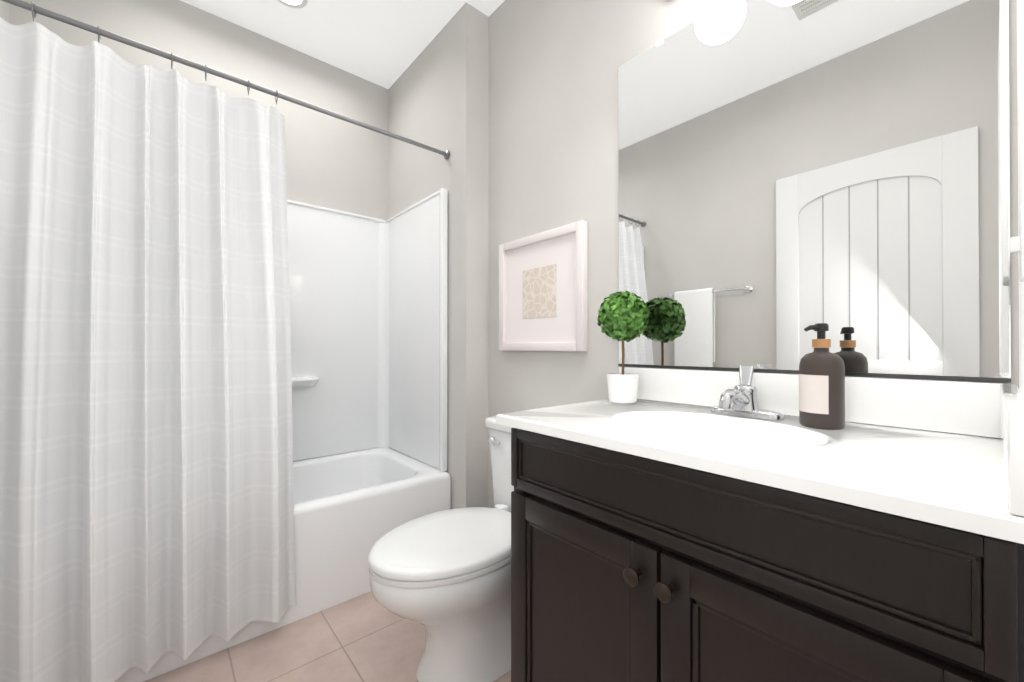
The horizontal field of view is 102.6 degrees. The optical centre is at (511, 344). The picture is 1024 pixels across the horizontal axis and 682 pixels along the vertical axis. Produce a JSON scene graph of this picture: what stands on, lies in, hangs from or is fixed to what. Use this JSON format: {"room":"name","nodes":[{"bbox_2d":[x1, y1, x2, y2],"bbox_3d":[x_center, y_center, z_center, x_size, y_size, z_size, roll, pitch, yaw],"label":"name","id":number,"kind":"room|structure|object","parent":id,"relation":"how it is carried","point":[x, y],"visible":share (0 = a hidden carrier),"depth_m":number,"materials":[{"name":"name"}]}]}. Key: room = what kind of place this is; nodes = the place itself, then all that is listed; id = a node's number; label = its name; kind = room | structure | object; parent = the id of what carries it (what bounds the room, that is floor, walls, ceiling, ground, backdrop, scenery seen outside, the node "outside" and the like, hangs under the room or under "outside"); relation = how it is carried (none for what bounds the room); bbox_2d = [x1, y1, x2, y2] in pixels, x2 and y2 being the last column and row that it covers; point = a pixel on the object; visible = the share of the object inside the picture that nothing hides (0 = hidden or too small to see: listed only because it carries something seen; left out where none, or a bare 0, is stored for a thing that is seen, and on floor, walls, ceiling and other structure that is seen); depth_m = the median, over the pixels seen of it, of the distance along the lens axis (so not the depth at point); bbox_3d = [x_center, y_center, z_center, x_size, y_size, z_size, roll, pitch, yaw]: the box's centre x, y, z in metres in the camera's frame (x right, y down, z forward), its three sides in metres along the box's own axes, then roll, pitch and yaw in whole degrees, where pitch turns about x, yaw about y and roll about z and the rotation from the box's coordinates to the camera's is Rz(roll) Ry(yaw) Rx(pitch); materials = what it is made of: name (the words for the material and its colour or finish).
{"room":"bathroom","nodes":[
{"label":"bathroom","id":0,"kind":"room"},
{"bbox_2d":[0,0,9,22],"bbox_3d":[-1.161,-0.288,0.599,0.100,2.650,2.493,0,0,-41],"label":"wall","id":1,"kind":"structure","parent":0,"point":[5,11],"depth_m":1.54,"materials":[{"name":"paint"}]},
{"bbox_2d":[10,0,387,219],"bbox_3d":[-1.427,-0.280,2.080,1.628,2.650,0.100,0,0,-41],"label":"wall","id":2,"kind":"structure","parent":0,"point":[334,163],"depth_m":2.21,"materials":[{"name":"paint"}]},
{"bbox_2d":[144,591,510,681],"bbox_3d":[-0.494,1.090,1.165,1.860,0.100,2.693,0,0,-41],"label":"floor","id":3,"kind":"structure","parent":0,"point":[367,637],"depth_m":1.38,"materials":[{"name":"tile"}]},
{"bbox_2d":[114,188,450,681],"bbox_3d":[-1.110,0.137,1.785,1.520,1.811,0.749,0,0,-41],"label":"bathtub","id":4,"kind":"object","parent":3,"relation":"on","point":[369,326],"visible":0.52,"depth_m":2.23,"materials":[{"name":"white plastic"}]},
{"bbox_2d":[368,416,513,681],"bbox_3d":[-0.105,0.667,1.394,0.758,0.746,0.442,0,0,-41],"label":"toilet","id":5,"kind":"object","parent":3,"relation":"on","point":[443,578],"visible":0.71,"depth_m":1.23,"materials":[{"name":"white ceramic"}]},
{"bbox_2d":[496,367,1023,681],"bbox_3d":[0.448,0.556,0.907,0.566,0.963,0.862,0,0,-41],"label":"bathroom vanity","id":6,"kind":"object","parent":3,"relation":"on","point":[668,526],"visible":0.98,"depth_m":0.68,"materials":[{"name":"brown wood"}]},
{"bbox_2d":[597,291,649,403],"bbox_3d":[0.344,0.005,1.275,0.160,0.348,0.168,0,0,-41],"label":"plant","id":7,"kind":"object","parent":6,"relation":"on","point":[622,316],"visible":1,"depth_m":1.24,"materials":[{"name":"green plant"}]},
{"bbox_2d":[711,365,783,419],"bbox_3d":[0.548,0.116,0.997,0.178,0.122,0.164,0,0,-41],"label":"faucet","id":8,"kind":"object","parent":6,"relation":"on","point":[741,398],"visible":1,"depth_m":1.00,"materials":[{"name":"silver metal"}]},
{"bbox_2d":[799,323,844,429],"bbox_3d":[0.668,0.066,0.886,0.080,0.222,0.080,0,0,-41],"label":"soap bottle","id":9,"kind":"object","parent":6,"relation":"on","point":[821,388],"visible":1,"depth_m":0.86,"materials":[{"name":"plastic"},{"name":"wood"},{"name":"paper"}]},
{"bbox_2d":[181,0,504,88],"bbox_3d":[-0.494,-1.660,1.180,1.860,0.100,2.693,0,0,-41],"label":"ceiling","id":10,"kind":"structure","parent":0,"point":[384,43],"depth_m":2.07,"materials":[{"name":"white paint"}]},
{"bbox_2d":[277,0,307,7],"bbox_3d":[-1.022,-1.601,1.878,0.156,0.009,0.156,0,0,-41],"label":"recessed light","id":11,"kind":"object","parent":10,"relation":"in","point":[296,3],"visible":1,"depth_m":1.92,"materials":[{"name":"white plastic"}]},
{"bbox_2d":[388,2,488,508],"bbox_3d":[-0.441,-0.279,2.359,0.232,2.650,0.963,0,0,-41],"label":"wall","id":12,"kind":"structure","parent":0,"point":[438,94],"depth_m":1.99,"materials":[{"name":"paint"}]},
{"bbox_2d":[1,0,449,158],"bbox_3d":[-0.899,-0.945,1.545,1.522,0.044,0.044,0,0,-41],"label":"curtain rod","id":13,"kind":"object","parent":12,"relation":"attached to","point":[93,29],"visible":1,"depth_m":1.40,"materials":[{"name":"silver metal"}]},
{"bbox_2d":[31,2,35,21],"bbox_3d":[-1.349,-0.935,1.158,0.004,0.054,0.044,0,0,-41],"label":"curtain ring","id":14,"kind":"object","parent":13,"relation":"hanging from","point":[34,19],"depth_m":1.15,"materials":[{"name":"silver metal"}]},
{"bbox_2d":[0,17,295,681],"bbox_3d":[-1.089,0.026,1.282,0.744,1.859,0.202,0,0,-41],"label":"shower curtain","id":15,"kind":"object","parent":14,"relation":"hanging from","point":[146,481],"visible":1,"depth_m":1.23,"materials":[{"name":"fabric"}]},
{"bbox_2d":[97,25,100,42],"bbox_3d":[-1.250,-0.934,1.243,0.004,0.054,0.044,0,0,-41],"label":"curtain ring","id":16,"kind":"object","parent":13,"relation":"hanging from","point":[99,36],"depth_m":1.23,"materials":[{"name":"silver metal"}]},
{"bbox_2d":[171,52,172,68],"bbox_3d":[-1.121,-0.934,1.353,0.004,0.054,0.044,0,0,-41],"label":"curtain ring","id":17,"kind":"object","parent":13,"relation":"hanging from","point":[171,52],"depth_m":1.34,"materials":[{"name":"silver metal"}]},
{"bbox_2d":[488,0,1018,507],"bbox_3d":[0.483,-0.284,1.378,0.110,2.650,1.730,0,0,-41],"label":"wall","id":18,"kind":"structure","parent":0,"point":[790,171],"depth_m":1.08,"materials":[{"name":"grey paint"}]},
{"bbox_2d":[499,220,587,350],"bbox_3d":[0.111,-0.215,1.714,0.032,0.487,0.495,0,0,-41],"label":"picture frame","id":19,"kind":"object","parent":18,"relation":"attached to","point":[543,291],"visible":1,"depth_m":1.68,"materials":[{"name":"white wood"}]},
{"bbox_2d":[1017,0,1023,394],"bbox_3d":[0.313,-0.290,0.157,1.760,2.650,0.100,0,0,-41],"label":"wall","id":20,"kind":"structure","parent":0,"point":[1020,55],"depth_m":0.70,"materials":[{"name":"white paint"}]},
{"bbox_2d":[1010,203,1023,281],"bbox_3d":[0.740,-0.146,0.600,0.065,0.105,0.015,0,0,-41],"label":"light switch","id":21,"kind":"object","parent":20,"relation":"attached to","point":[1016,244],"visible":1,"depth_m":0.59,"materials":[{"name":"white plastic"}]}
]}

